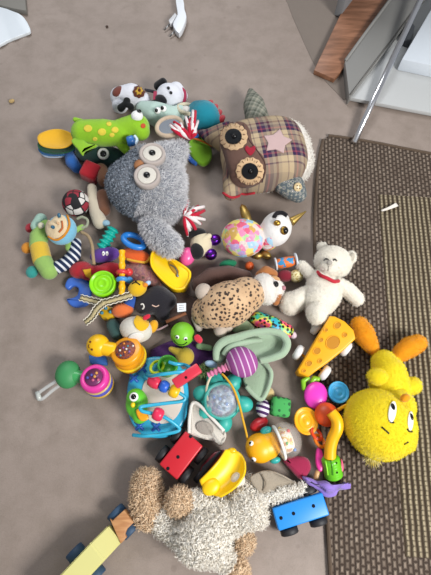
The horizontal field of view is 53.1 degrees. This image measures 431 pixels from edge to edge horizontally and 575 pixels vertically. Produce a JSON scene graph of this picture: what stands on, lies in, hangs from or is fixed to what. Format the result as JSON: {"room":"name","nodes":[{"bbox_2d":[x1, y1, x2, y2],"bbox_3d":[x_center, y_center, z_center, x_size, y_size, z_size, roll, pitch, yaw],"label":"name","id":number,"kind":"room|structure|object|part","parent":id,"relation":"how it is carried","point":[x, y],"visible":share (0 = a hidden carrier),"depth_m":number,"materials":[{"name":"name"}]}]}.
{"room":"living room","nodes":[
{"label":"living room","id":0,"kind":"room"},
{"bbox_2d":[0,0,430,574],"bbox_3d":[0.000,0.448,1.167,6.000,0.001,6.000,0,69,0],"label":"floor","id":1,"kind":"structure","parent":0,"point":[69,457],"depth_m":1.40,"materials":[{"name":"carpet"}]},
{"bbox_2d":[0,0,27,14],"bbox_3d":[-0.874,-1.190,1.783,0.240,0.020,0.101,12,69,5],"label":"board","id":2,"kind":"object","parent":1,"relation":"on","point":[18,6],"visible":0.8,"depth_m":1.76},
{"bbox_2d":[0,7,30,46],"bbox_3d":[-0.860,-1.049,1.731,0.226,0.024,0.334,-12,69,-5],"label":"bag","id":3,"kind":"object","parent":1,"relation":"on","point":[13,26],"visible":1,"depth_m":1.72,"materials":[{"name":"plastic"}]},
{"bbox_2d":[21,213,95,279],"bbox_3d":[-0.495,-0.147,1.313,0.226,0.132,0.219,-14,70,-5],"label":"plush","id":4,"kind":"object","parent":1,"relation":"on","point":[60,229],"visible":1,"depth_m":1.31,"materials":[{"name":"fabric"}]},
{"bbox_3d":[-0.535,-0.190,1.322,0.020,0.018,0.020,0,69,0],"label":"cap knob","id":5,"kind":"part","parent":4,"relation":"part of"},
{"bbox_2d":[46,214,76,244],"bbox_3d":[-0.470,-0.175,1.315,0.092,0.079,0.095,0,69,0],"label":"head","id":6,"kind":"object","parent":4,"relation":"attached to","point":[63,232],"depth_m":1.28,"materials":[{"name":"fabric"}]},
{"bbox_3d":[-0.457,-0.136,1.340,0.023,0.027,0.047,-9,69,-4],"label":"arm","id":7,"kind":"part","parent":4,"relation":"part of"},
{"bbox_3d":[-0.431,-0.187,1.365,0.018,0.022,0.036,42,74,14],"label":"arm","id":8,"kind":"part","parent":4,"relation":"part of"},
{"bbox_2d":[37,129,81,172],"bbox_3d":[-0.520,-0.475,1.487,0.180,0.068,0.105,28,72,10],"label":"bowl","id":9,"kind":"object","parent":1,"relation":"on","point":[53,143],"visible":0.95,"depth_m":1.47,"materials":[{"name":"plastic"}]},
{"bbox_2d":[35,360,113,400],"bbox_3d":[-0.396,0.255,1.190,0.222,0.084,0.108,0,69,0],"label":"rattle","id":10,"kind":"object","parent":1,"relation":"on","point":[96,380],"visible":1,"depth_m":1.17,"materials":[{"name":"plastic"}]},
{"bbox_2d":[62,189,88,216],"bbox_3d":[-0.453,-0.274,1.399,0.088,0.084,0.088,0,69,0],"label":"ball","id":11,"kind":"object","parent":1,"relation":"on","point":[75,202],"visible":0.98,"depth_m":1.37,"materials":[{"name":"fabric"}]},
{"bbox_2d":[65,277,91,307],"bbox_3d":[-0.419,0.013,1.322,0.077,0.017,0.104,-13,70,-5],"label":"toy","id":12,"kind":"object","parent":1,"relation":"on","point":[82,285],"visible":0.7,"depth_m":1.32,"materials":[{"name":"plastic"}]},
{"bbox_2d":[78,292,132,325],"bbox_3d":[-0.320,0.061,1.242,0.166,0.039,0.098,0,69,0],"label":"cloth","id":13,"kind":"object","parent":12,"relation":"on","point":[99,303],"visible":1,"depth_m":1.24,"materials":[{"name":"fabric"}]},
{"bbox_2d":[79,160,100,184],"bbox_3d":[-0.414,-0.382,1.432,0.064,0.069,0.062,21,70,8],"label":"cube","id":14,"kind":"object","parent":1,"relation":"on","point":[89,170],"visible":0.84,"depth_m":1.41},
{"bbox_2d":[69,261,125,280],"bbox_3d":[-0.364,-0.051,1.328,0.177,0.057,0.065,0,69,0],"label":"plush","id":15,"kind":"object","parent":1,"relation":"on","point":[84,270],"visible":0.66,"depth_m":1.31,"materials":[{"name":"fabric"}]},
{"bbox_2d":[89,271,116,297],"bbox_3d":[-0.332,-0.010,1.277,0.079,0.042,0.081,0,69,0],"label":"disc","id":16,"kind":"object","parent":15,"relation":"on","point":[103,284],"visible":1,"depth_m":1.27,"materials":[{"name":"plastic"}]},
{"bbox_2d":[89,355,107,365],"bbox_3d":[-0.339,0.211,1.246,0.056,0.018,0.026,3,69,1],"label":"toy","id":17,"kind":"object","parent":1,"relation":"on","point":[102,360],"visible":0.93,"depth_m":1.24,"materials":[{"name":"plastic"}]},
{"bbox_2d":[87,183,110,228],"bbox_3d":[-0.379,-0.266,1.406,0.072,0.050,0.167,-7,69,-3],"label":"plush","id":18,"kind":"object","parent":1,"relation":"on","point":[99,203],"visible":0.98,"depth_m":1.39},
{"bbox_2d":[61,503,137,574],"bbox_3d":[-0.300,0.650,1.037,0.091,0.086,0.254,42,75,15],"label":"truck","id":19,"kind":"object","parent":1,"relation":"on","point":[83,560],"visible":0.97,"depth_m":1.03,"materials":[{"name":"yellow wood"}]},
{"bbox_2d":[110,508,133,542],"bbox_3d":[-0.223,0.587,1.068,0.049,0.035,0.062,-29,72,-10],"label":"hood","id":20,"kind":"object","parent":19,"relation":"attached to","point":[122,529],"depth_m":1.05,"materials":[{"name":"brown wood"}]},
{"bbox_2d":[75,147,123,166],"bbox_3d":[-0.394,-0.454,1.472,0.182,0.088,0.079,6,69,2],"label":"plush","id":21,"kind":"object","parent":1,"relation":"on","point":[105,155],"visible":0.5,"depth_m":1.44,"materials":[{"name":"fabric"}]},
{"bbox_2d":[71,109,149,155],"bbox_3d":[-0.346,-0.498,1.405,0.262,0.118,0.149,0,69,0],"label":"plush","id":22,"kind":"object","parent":21,"relation":"on","point":[123,133],"visible":0.98,"depth_m":1.39,"materials":[{"name":"fabric"}]},
{"bbox_3d":[-0.429,-0.468,1.403,0.059,0.014,0.072,-38,74,-13],"label":"leg","id":23,"kind":"part","parent":22,"relation":"part of","materials":[{"name":"fabric"}]},
{"bbox_2d":[84,125,91,131],"bbox_3d":[-0.409,-0.511,1.384,0.028,0.011,0.022,0,69,0],"label":"spot","id":24,"kind":"object","parent":22,"relation":"on","point":[87,128],"depth_m":1.38,"materials":[{"name":"fabric"}]},
{"bbox_2d":[98,128,105,135],"bbox_3d":[-0.364,-0.498,1.381,0.027,0.015,0.019,0,69,0],"label":"spot","id":25,"kind":"object","parent":22,"relation":"on","point":[101,131],"depth_m":1.38,"materials":[{"name":"fabric"}]},
{"bbox_2d":[111,127,117,132],"bbox_3d":[-0.322,-0.505,1.382,0.023,0.010,0.019,0,69,0],"label":"spot","id":26,"kind":"object","parent":22,"relation":"on","point":[113,129],"depth_m":1.38,"materials":[{"name":"fabric"}]},
{"bbox_3d":[-0.305,-0.471,1.426,0.058,0.043,0.038,39,74,14],"label":"leg","id":27,"kind":"part","parent":22,"relation":"part of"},
{"bbox_2d":[97,163,107,187],"bbox_3d":[-0.373,-0.374,1.434,0.051,0.051,0.091,-18,70,-7],"label":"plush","id":28,"kind":"object","parent":1,"relation":"on","point":[101,175],"visible":0.51,"depth_m":1.41},
{"bbox_2d":[90,247,118,262],"bbox_3d":[-0.346,-0.103,1.349,0.092,0.055,0.052,0,69,0],"label":"toy","id":29,"kind":"object","parent":1,"relation":"on","point":[107,254],"visible":0.96,"depth_m":1.33,"materials":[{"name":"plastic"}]},
{"bbox_2d":[98,306,116,320],"bbox_3d":[-0.316,0.077,1.273,0.055,0.048,0.040,0,69,0],"label":"toy","id":30,"kind":"object","parent":1,"relation":"on","point":[105,313],"visible":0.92,"depth_m":1.26,"materials":[{"name":"plastic"}]},
{"bbox_2d":[97,226,118,247],"bbox_3d":[-0.339,-0.154,1.355,0.041,0.056,0.081,29,72,11],"label":"toy","id":31,"kind":"object","parent":1,"relation":"on","point":[110,233],"visible":0.91,"depth_m":1.34,"materials":[{"name":"plastic"}]},
{"bbox_2d":[106,318,122,340],"bbox_3d":[-0.294,0.123,1.260,0.039,0.039,0.069,-25,71,-9],"label":"plush","id":32,"kind":"object","parent":1,"relation":"on","point":[113,325],"visible":0.85,"depth_m":1.24},
{"bbox_2d":[86,334,146,373],"bbox_3d":[-0.275,0.176,1.215,0.171,0.090,0.096,26,71,9],"label":"rattle","id":33,"kind":"object","parent":1,"relation":"on","point":[128,355],"visible":1,"depth_m":1.19,"materials":[{"name":"plastic"}]},
{"bbox_3d":[-0.299,0.172,1.205,0.066,0.044,0.042,10,69,4],"label":"handle","id":34,"kind":"part","parent":33,"relation":"part of","materials":[{"name":"plastic"}]},
{"bbox_2d":[111,296,135,317],"bbox_3d":[-0.261,0.060,1.264,0.089,0.053,0.048,-32,72,-11],"label":"plush","id":35,"kind":"object","parent":1,"relation":"on","point":[125,309],"visible":0.96,"depth_m":1.25},
{"bbox_2d":[110,83,156,113],"bbox_3d":[-0.290,-0.664,1.532,0.177,0.099,0.143,0,69,0],"label":"plush","id":36,"kind":"object","parent":1,"relation":"on","point":[124,97],"visible":0.91,"depth_m":1.51,"materials":[{"name":"fabric"}]},
{"bbox_2d":[135,87,142,94],"bbox_3d":[-0.266,-0.691,1.512,0.022,0.013,0.042,20,70,7],"label":"flower","id":37,"kind":"object","parent":36,"relation":"on","point":[138,90],"depth_m":1.51,"materials":[{"name":"fabric"}]},
{"bbox_3d":[-0.227,-0.678,1.527,0.051,0.026,0.060,0,69,0],"label":"handle","id":38,"kind":"part","parent":36,"relation":"part of","materials":[{"name":"fabric"}]},
{"bbox_2d":[121,232,146,249],"bbox_3d":[-0.254,-0.145,1.341,0.082,0.039,0.068,0,69,0],"label":"ring","id":39,"kind":"object","parent":1,"relation":"on","point":[125,235],"visible":0.92,"depth_m":1.33,"materials":[{"name":"plastic"}]},
{"bbox_2d":[123,248,149,263],"bbox_3d":[-0.248,-0.098,1.344,0.100,0.037,0.050,14,70,5],"label":"plush","id":40,"kind":"object","parent":1,"relation":"on","point":[133,256],"visible":0.88,"depth_m":1.33,"materials":[{"name":"fabric"}]},
{"bbox_2d":[119,314,157,341],"bbox_3d":[-0.221,0.120,1.234,0.109,0.084,0.079,0,69,0],"label":"plush","id":41,"kind":"object","parent":1,"relation":"on","point":[137,327],"visible":0.95,"depth_m":1.21},
{"bbox_3d":[-0.208,0.102,1.223,0.042,0.049,0.054,0,69,0],"label":"crown","id":42,"kind":"part","parent":41,"relation":"part of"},
{"bbox_2d":[125,263,161,285],"bbox_3d":[-0.224,-0.035,1.326,0.125,0.032,0.088,0,69,0],"label":"cloth","id":43,"kind":"object","parent":1,"relation":"on","point":[142,272],"visible":0.56,"depth_m":1.32,"materials":[{"name":"fabric"}]},
{"bbox_2d":[116,249,132,294],"bbox_3d":[-0.268,-0.044,1.268,0.048,0.045,0.137,0,69,0],"label":"toy","id":44,"kind":"object","parent":43,"relation":"on","point":[121,271],"visible":0.99,"depth_m":1.26,"materials":[{"name":"plastic"}]},
{"bbox_2d":[104,109,205,260],"bbox_3d":[-0.191,-0.334,1.361,0.320,0.223,0.532,0,69,0],"label":"owl","id":45,"kind":"object","parent":1,"relation":"on","point":[148,185],"visible":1,"depth_m":1.28,"materials":[{"name":"fabric"}]},
{"bbox_2d":[135,285,176,323],"bbox_3d":[-0.177,0.042,1.270,0.114,0.077,0.100,21,70,8],"label":"plush","id":46,"kind":"object","parent":1,"relation":"on","point":[157,300],"visible":0.91,"depth_m":1.25,"materials":[{"name":"fabric"}]},
{"bbox_2d":[128,280,147,296],"bbox_3d":[-0.227,0.003,1.254,0.049,0.048,0.053,33,72,12],"label":"plush","id":47,"kind":"object","parent":46,"relation":"on","point":[137,288],"visible":1,"depth_m":1.24,"materials":[{"name":"fabric"}]},
{"bbox_2d":[177,303,185,311],"bbox_3d":[-0.097,0.057,1.223,0.026,0.002,0.027,0,69,0],"label":"tag","id":48,"kind":"object","parent":46,"relation":"attached to","point":[181,307],"visible":1,"depth_m":1.22,"materials":[{"name":"fabric"}]},
{"bbox_2d":[126,355,190,437],"bbox_3d":[-0.153,0.283,1.145,0.182,0.140,0.220,0,69,0],"label":"toy","id":49,"kind":"object","parent":1,"relation":"on","point":[155,407],"visible":0.99,"depth_m":1.15,"materials":[{"name":"plastic"}]},
{"bbox_2d":[129,373,138,382],"bbox_3d":[-0.227,0.252,1.199,0.027,0.008,0.028,0,69,0],"label":"print","id":50,"kind":"object","parent":49,"relation":"on","point":[134,378],"depth_m":1.20,"materials":[{"name":"plastic"}]},
{"bbox_2d":[151,423,160,431],"bbox_3d":[-0.159,0.373,1.153,0.029,0.008,0.008,-43,75,-15],"label":"print","id":51,"kind":"object","parent":49,"relation":"on","point":[155,427],"depth_m":1.15,"materials":[{"name":"plastic"}]},
{"bbox_2d":[142,374,183,423],"bbox_3d":[-0.144,0.298,1.181,0.116,0.004,0.144,0,69,0],"label":"mirror","id":52,"kind":"object","parent":49,"relation":"on","point":[175,412],"depth_m":1.17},
{"bbox_2d":[157,355,177,377],"bbox_3d":[-0.132,0.218,1.193,0.060,0.049,0.058,0,69,0],"label":"cup","id":53,"kind":"object","parent":49,"relation":"on","point":[162,362],"depth_m":1.20,"materials":[{"name":"plastic"}]},
{"bbox_2d":[172,364,201,388],"bbox_3d":[-0.073,0.227,1.107,0.078,0.025,0.027,-31,72,-11],"label":"block","id":54,"kind":"object","parent":49,"relation":"on","point":[193,371],"visible":1,"depth_m":1.10,"materials":[{"name":"plastic"}]},
{"bbox_2d":[136,101,190,137],"bbox_3d":[-0.169,-0.563,1.480,0.223,0.136,0.219,0,69,0],"label":"plush","id":55,"kind":"object","parent":1,"relation":"on","point":[159,115],"visible":0.85,"depth_m":1.47,"materials":[{"name":"fabric"}]},
{"bbox_2d":[155,115,183,137],"bbox_3d":[-0.150,-0.525,1.407,0.097,0.026,0.097,0,69,0],"label":"mirror","id":56,"kind":"object","parent":55,"relation":"attached to","point":[162,129],"depth_m":1.41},
{"bbox_2d":[150,251,190,292],"bbox_3d":[-0.142,-0.044,1.308,0.154,0.050,0.082,33,72,12],"label":"toy","id":57,"kind":"object","parent":1,"relation":"on","point":[173,274],"visible":0.94,"depth_m":1.29,"materials":[{"name":"plastic"}]},
{"bbox_2d":[154,78,187,105],"bbox_3d":[-0.160,-0.689,1.532,0.120,0.091,0.116,0,69,0],"label":"plush","id":58,"kind":"object","parent":1,"relation":"on","point":[174,93],"visible":0.88,"depth_m":1.50,"materials":[{"name":"fabric"}]},
{"bbox_2d":[164,0,186,37],"bbox_3d":[-0.140,-1.182,1.777,0.084,0.031,0.402,8,69,3],"label":"plug","id":59,"kind":"object","parent":1,"relation":"on","point":[178,22],"visible":1,"depth_m":1.72,"materials":[{"name":"plastic"}]},
{"bbox_2d":[163,292,196,330],"bbox_3d":[-0.100,0.071,1.283,0.119,0.037,0.118,0,69,0],"label":"cloth","id":60,"kind":"object","parent":1,"relation":"on","point":[181,297],"visible":0.38,"depth_m":1.27,"materials":[{"name":"fabric"}]},
{"bbox_2d":[165,312,186,322],"bbox_3d":[-0.113,0.086,1.233,0.063,0.014,0.009,-23,71,-8],"label":"stick","id":61,"kind":"object","parent":60,"relation":"on","point":[183,313],"visible":1,"depth_m":1.23,"materials":[{"name":"brown wood"}]},
{"bbox_2d":[149,341,213,366],"bbox_3d":[-0.097,0.193,1.249,0.190,0.020,0.080,6,69,2],"label":"cloth","id":62,"kind":"object","parent":1,"relation":"on","point":[161,350],"visible":0.41,"depth_m":1.25,"materials":[{"name":"fabric"}]},
{"bbox_2d":[156,322,202,345],"bbox_3d":[-0.105,0.132,1.220,0.138,0.068,0.070,0,69,0],"label":"toy","id":63,"kind":"object","parent":62,"relation":"on","point":[182,333],"visible":1,"depth_m":1.20,"materials":[{"name":"plastic"}]},
{"bbox_2d":[169,346,193,364],"bbox_3d":[-0.097,0.196,1.228,0.073,0.050,0.053,0,69,0],"label":"star","id":64,"kind":"object","parent":62,"relation":"on","point":[183,355],"visible":0.84,"depth_m":1.21,"materials":[{"name":"plastic"}]},
{"bbox_2d":[196,343,212,350],"bbox_3d":[-0.032,0.171,1.236,0.050,0.018,0.018,10,69,4],"label":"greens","id":65,"kind":"object","parent":62,"relation":"on","point":[201,346],"visible":0.97,"depth_m":1.23,"materials":[{"name":"plastic"}]},
{"bbox_2d":[155,427,208,484],"bbox_3d":[-0.088,0.440,1.131,0.100,0.056,0.109,37,73,13],"label":"truck","id":66,"kind":"object","parent":1,"relation":"on","point":[176,460],"visible":0.91,"depth_m":1.11,"materials":[{"name":"plastic"}]},
{"bbox_2d":[179,247,193,265],"bbox_3d":[-0.088,-0.096,1.337,0.050,0.050,0.060,0,69,0],"label":"egg","id":67,"kind":"object","parent":1,"relation":"on","point":[186,259],"visible":0.85,"depth_m":1.32,"materials":[{"name":"plastic"}]},
{"bbox_2d":[188,133,211,166],"bbox_3d":[-0.058,-0.479,1.488,0.096,0.042,0.130,0,69,0],"label":"toy","id":68,"kind":"object","parent":1,"relation":"on","point":[201,152],"visible":0.77,"depth_m":1.48,"materials":[{"name":"fabric"}]},
{"bbox_3d":[-0.045,-0.502,1.481,0.081,0.012,0.012,27,71,10],"label":"orange cord","id":69,"kind":"part","parent":68,"relation":"part of","materials":[{"name":"fabric"}]},
{"bbox_2d":[189,228,211,259],"bbox_3d":[-0.048,-0.131,1.351,0.073,0.072,0.104,0,69,0],"label":"plush","id":70,"kind":"object","parent":1,"relation":"on","point":[200,242],"visible":0.99,"depth_m":1.32},
{"bbox_3d":[-0.030,-0.153,1.335,0.043,0.023,0.020,-38,74,-13],"label":"arm","id":71,"kind":"part","parent":70,"relation":"part of"},
{"bbox_2d":[187,401,225,445],"bbox_3d":[-0.022,0.366,1.162,0.120,0.059,0.084,19,70,7],"label":"toy","id":72,"kind":"object","parent":1,"relation":"on","point":[209,428],"visible":1,"depth_m":1.14,"materials":[{"name":"plastic"}]},
{"bbox_2d":[188,100,224,130],"bbox_3d":[-0.032,-0.600,1.505,0.134,0.110,0.136,0,69,0],"label":"plush","id":73,"kind":"object","parent":1,"relation":"on","point":[208,114],"visible":0.65,"depth_m":1.46},
{"bbox_2d":[199,361,213,380],"bbox_3d":[-0.026,0.236,1.219,0.062,0.053,0.059,0,69,0],"label":"pompom","id":74,"kind":"object","parent":1,"relation":"on","point":[204,368],"visible":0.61,"depth_m":1.21,"materials":[{"name":"fabric"}]},
{"bbox_2d":[205,360,216,367],"bbox_3d":[-0.013,0.213,1.202,0.036,0.022,0.021,0,69,0],"label":"bead","id":75,"kind":"object","parent":74,"relation":"on","point":[209,363],"visible":1,"depth_m":1.20,"materials":[{"name":"plastic"}]},
{"bbox_2d":[193,450,223,483],"bbox_3d":[-0.016,0.469,1.133,0.031,0.046,0.109,42,74,14],"label":"car","id":76,"kind":"object","parent":1,"relation":"on","point":[208,464],"visible":0.77,"depth_m":1.12,"materials":[{"name":"plastic"}]},
{"bbox_2d":[205,249,216,259],"bbox_3d":[-0.014,-0.103,1.342,0.038,0.037,0.037,0,69,0],"label":"bell","id":77,"kind":"object","parent":1,"relation":"on","point":[211,254],"visible":1,"depth_m":1.33,"materials":[{"name":"metal"}]},
{"bbox_2d":[211,234,220,245],"bbox_3d":[-0.002,-0.150,1.360,0.038,0.037,0.037,0,69,0],"label":"bell","id":78,"kind":"object","parent":1,"relation":"on","point":[215,239],"visible":0.9,"depth_m":1.35,"materials":[{"name":"metal"}]},
{"bbox_2d":[127,466,307,574],"bbox_3d":[0.006,0.583,1.043,0.468,0.135,0.268,2,69,1],"label":"plush","id":79,"kind":"object","parent":1,"relation":"on","point":[200,529],"visible":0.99,"depth_m":1.04,"materials":[{"name":"fabric"}]},
{"bbox_2d":[199,448,245,497],"bbox_3d":[0.023,0.467,1.071,0.079,0.036,0.131,40,74,14],"label":"scoop","id":80,"kind":"object","parent":79,"relation":"on","point":[217,481],"visible":1,"depth_m":1.07,"materials":[{"name":"plastic"}]},
{"bbox_2d":[191,265,252,291],"bbox_3d":[0.018,-0.032,1.306,0.188,0.058,0.070,-13,70,-5],"label":"scarf","id":81,"kind":"object","parent":1,"relation":"on","point":[211,276],"visible":0.74,"depth_m":1.29,"materials":[{"name":"fabric"}]},
{"bbox_2d":[193,373,252,431],"bbox_3d":[0.016,0.300,1.170,0.163,0.101,0.151,-40,74,-14],"label":"toy","id":82,"kind":"object","parent":1,"relation":"on","point":[222,403],"visible":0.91,"depth_m":1.16,"materials":[{"name":"plastic"}]},
{"bbox_2d":[205,376,211,405],"bbox_3d":[-0.020,0.278,1.168,0.017,0.027,0.095,9,69,4],"label":"string","id":83,"kind":"object","parent":82,"relation":"on","point":[210,377],"visible":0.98,"depth_m":1.17,"materials":[{"name":"fabric"}]},
{"bbox_2d":[219,259,236,266],"bbox_3d":[0.039,-0.074,1.351,0.055,0.031,0.030,0,69,0],"label":"cloth","id":84,"kind":"object","parent":1,"relation":"on","point":[230,262],"visible":0.65,"depth_m":1.34,"materials":[{"name":"fabric"}]},
{"bbox_2d":[191,266,285,336],"bbox_3d":[0.066,0.032,1.243,0.293,0.129,0.161,-25,71,-9],"label":"plush","id":85,"kind":"object","parent":1,"relation":"on","point":[224,306],"visible":1,"depth_m":1.20,"materials":[{"name":"fabric"}]},
{"bbox_2d":[245,261,253,270],"bbox_3d":[0.105,-0.067,1.337,0.028,0.028,0.028,0,69,0],"label":"ball","id":86,"kind":"object","parent":1,"relation":"on","point":[249,265],"visible":0.99,"depth_m":1.33,"materials":[{"name":"plastic"}]},
{"bbox_2d":[213,320,290,401],"bbox_3d":[0.091,0.185,1.192,0.188,0.074,0.196,26,71,10],"label":"tray","id":87,"kind":"object","parent":1,"relation":"on","point":[268,345],"visible":0.84,"depth_m":1.18,"materials":[{"name":"plastic"}]},
{"bbox_2d":[207,347,257,377],"bbox_3d":[0.046,0.203,1.172,0.140,0.076,0.084,0,69,0],"label":"striped ball rattle","id":88,"kind":"object","parent":87,"relation":"on","point":[242,362],"visible":1,"depth_m":1.15,"materials":[{"name":"plastic"}]},
{"bbox_3d":[0.006,0.227,1.167,0.060,0.035,0.024,-22,71,-8],"label":"stem","id":89,"kind":"part","parent":88,"relation":"part of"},
{"bbox_2d":[198,88,315,202],"bbox_3d":[0.137,-0.509,1.430,0.389,0.194,0.463,0,69,0],"label":"owl","id":90,"kind":"object","parent":1,"relation":"on","point":[260,152],"visible":1,"depth_m":1.34,"materials":[{"name":"fabric"}]},
{"bbox_2d":[221,373,295,463],"bbox_3d":[0.093,0.369,1.141,0.277,0.103,0.136,33,73,12],"label":"toy","id":91,"kind":"object","parent":1,"relation":"on","point":[265,446],"visible":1,"depth_m":1.12,"materials":[{"name":"plastic"}]},
{"bbox_3d":[0.058,0.317,1.144,0.019,0.072,0.186,-21,70,-8],"label":"pull cord","id":92,"kind":"part","parent":91,"relation":"part of","materials":[{"name":"fabric"}]},
{"bbox_2d":[250,417,267,430],"bbox_3d":[0.119,0.372,1.176,0.054,0.038,0.033,-22,71,-8],"label":"plastic toy","id":93,"kind":"object","parent":1,"relation":"on","point":[258,423],"visible":0.98,"depth_m":1.16,"materials":[{"name":"plastic"}]},
{"bbox_2d":[256,400,269,416],"bbox_3d":[0.130,0.330,1.179,0.039,0.044,0.049,0,69,0],"label":"bead","id":94,"kind":"object","parent":1,"relation":"on","point":[263,407],"visible":0.94,"depth_m":1.16},
{"bbox_2d":[221,204,305,259],"bbox_3d":[0.150,-0.178,1.344,0.266,0.118,0.171,0,69,0],"label":"plush toy","id":95,"kind":"object","parent":1,"relation":"on","point":[244,237],"visible":1,"depth_m":1.31,"materials":[{"name":"multicoloured fabric"}]},
{"bbox_2d":[265,388,274,400],"bbox_3d":[0.148,0.297,1.204,0.034,0.039,0.039,0,69,0],"label":"bead","id":96,"kind":"object","parent":1,"relation":"on","point":[271,393],"visible":0.5,"depth_m":1.19},
{"bbox_2d":[249,311,296,338],"bbox_3d":[0.168,0.114,1.254,0.147,0.059,0.056,23,71,8],"label":"plush","id":97,"kind":"object","parent":1,"relation":"on","point":[258,319],"visible":0.73,"depth_m":1.24},
{"bbox_2d":[269,396,290,417],"bbox_3d":[0.176,0.327,1.179,0.054,0.054,0.054,7,69,3],"label":"cube","id":98,"kind":"object","parent":1,"relation":"on","point":[279,406],"visible":0.97,"depth_m":1.16,"materials":[{"name":"plastic"}]},
{"bbox_2d":[274,253,298,269],"bbox_3d":[0.217,-0.078,1.327,0.072,0.050,0.049,-8,69,-3],"label":"toy","id":99,"kind":"object","parent":1,"relation":"on","point":[284,262],"visible":0.98,"depth_m":1.31,"materials":[{"name":"plastic"}]},
{"bbox_2d":[277,269,303,282],"bbox_3d":[0.230,-0.035,1.327,0.081,0.048,0.040,0,69,0],"label":"plush","id":100,"kind":"object","parent":1,"relation":"on","point":[296,276],"visible":0.95,"depth_m":1.31},
{"bbox_2d":[282,456,310,479],"bbox_3d":[0.217,0.464,1.137,0.054,0.035,0.072,-40,74,-14],"label":"cone","id":101,"kind":"object","parent":1,"relation":"on","point":[300,466],"visible":0.94,"depth_m":1.12,"materials":[{"name":"plastic"}]},
{"bbox_2d":[272,486,328,536],"bbox_3d":[0.210,0.560,1.083,0.132,0.053,0.091,-14,70,-5],"label":"truck","id":102,"kind":"object","parent":1,"relation":"on","point":[312,509],"visible":0.83,"depth_m":1.06,"materials":[{"name":"plastic"}]},
{"bbox_2d":[286,0,345,99],"bbox_3d":[0.496,-1.043,1.738,0.469,0.001,0.736,0,69,0],"label":"floor mat","id":103,"kind":"object","parent":1,"relation":"on","point":[315,20],"visible":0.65,"depth_m":1.75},
{"bbox_2d":[313,0,386,82],"bbox_3d":[0.590,-1.075,1.739,0.179,0.020,0.698,22,71,8],"label":"wooden plank","id":104,"kind":"object","parent":103,"relation":"on","point":[356,18],"visible":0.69,"depth_m":1.70,"materials":[{"name":"brown wood"}]},
{"bbox_2d":[334,0,351,15],"bbox_3d":[0.662,-1.638,1.089,0.032,1.630,0.612,31,72,11],"label":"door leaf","id":105,"kind":"structure","parent":1,"relation":"on","point":[342,5],"depth_m":1.73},
{"bbox_2d":[313,134,430,574],"bbox_3d":[1.078,0.323,1.208,1.596,0.012,1.763,4,69,1],"label":"woven rug","id":106,"kind":"object","parent":1,"relation":"on","point":[380,525],"visible":0.8,"depth_m":1.30,"materials":[{"name":"fabric"}]},
{"bbox_2d":[278,241,364,327],"bbox_3d":[0.336,-0.004,1.275,0.236,0.121,0.276,25,71,9],"label":"teddy bear","id":107,"kind":"object","parent":106,"relation":"on","point":[324,289],"visible":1,"depth_m":1.25},
{"bbox_3d":[0.246,0.040,1.281,0.112,0.078,0.067,-15,70,-6],"label":"leg","id":108,"kind":"part","parent":107,"relation":"part of","materials":[{"name":"fabric"}]},
{"bbox_3d":[0.276,-0.050,1.302,0.032,0.046,0.077,-30,72,-11],"label":"arm","id":109,"kind":"part","parent":107,"relation":"part of"},
{"bbox_3d":[0.299,0.059,1.242,0.059,0.076,0.105,24,71,9],"label":"leg","id":110,"kind":"part","parent":107,"relation":"part of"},
{"bbox_3d":[0.393,0.009,1.284,0.113,0.065,0.046,30,72,11],"label":"arm","id":111,"kind":"part","parent":107,"relation":"part of"},
{"bbox_2d":[294,376,348,481],"bbox_3d":[0.280,0.365,1.133,0.146,0.098,0.264,12,69,4],"label":"toy","id":112,"kind":"object","parent":106,"relation":"on","point":[306,421],"visible":0.98,"depth_m":1.14,"materials":[{"name":"plastic"}]},
{"bbox_3d":[0.263,0.487,1.120,0.013,0.012,0.026,18,70,7],"label":"tan knob","id":113,"kind":"part","parent":112,"relation":"part of","materials":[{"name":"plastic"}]},
{"bbox_2d":[321,454,342,481],"bbox_3d":[0.301,0.464,1.113,0.048,0.065,0.068,-14,70,-5],"label":"cup","id":114,"kind":"object","parent":112,"relation":"on","point":[331,464],"depth_m":1.09,"materials":[{"name":"plastic"}]},
{"bbox_3d":[0.304,0.379,1.110,0.042,0.065,0.126,5,69,2],"label":"stem","id":115,"kind":"part","parent":112,"relation":"part of","materials":[{"name":"plastic"}]},
{"bbox_3d":[0.344,0.319,1.152,0.048,0.029,0.011,-22,71,-8],"label":"loop handle","id":116,"kind":"part","parent":112,"relation":"part of","materials":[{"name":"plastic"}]},
{"bbox_2d":[292,316,354,379],"bbox_3d":[0.298,0.177,1.211,0.122,0.088,0.189,40,74,14],"label":"car","id":117,"kind":"object","parent":106,"relation":"on","point":[335,337],"visible":0.98,"depth_m":1.19,"materials":[{"name":"plastic"}]},
{"bbox_2d":[302,476,350,497],"bbox_3d":[0.282,0.510,1.096,0.125,0.049,0.042,6,69,2],"label":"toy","id":118,"kind":"object","parent":106,"relation":"on","point":[328,490],"visible":0.99,"depth_m":1.09,"materials":[{"name":"plastic"}]},
{"bbox_2d":[342,316,427,467],"bbox_3d":[0.448,0.272,1.148,0.227,0.153,0.404,16,70,6],"label":"plush","id":119,"kind":"object","parent":106,"relation":"on","point":[379,420],"visible":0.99,"depth_m":1.09,"materials":[{"name":"fabric"}]},
{"bbox_2d":[350,0,422,144],"bbox_3d":[0.664,-0.861,1.604,0.023,0.116,0.803,25,71,9],"label":"chrome pole","id":120,"kind":"object","parent":106,"relation":"on","point":[371,104],"visible":1,"depth_m":1.57,"materials":[{"name":"metal"}]},
{"bbox_2d":[381,203,397,210],"bbox_3d":[0.576,-0.264,1.423,0.061,0.006,0.014,-26,71,-10],"label":"paper scrap","id":121,"kind":"object","parent":106,"relation":"on","point":[394,205],"visible":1,"depth_m":1.42,"materials":[{"name":"paper"}]},
{"bbox_2d":[343,0,430,115],"bbox_3d":[0.960,-1.033,1.695,0.597,0.074,1.134,31,72,11],"label":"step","id":122,"kind":"structure","parent":1,"relation":"on","point":[407,87],"depth_m":1.62,"materials":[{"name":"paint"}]}
]}

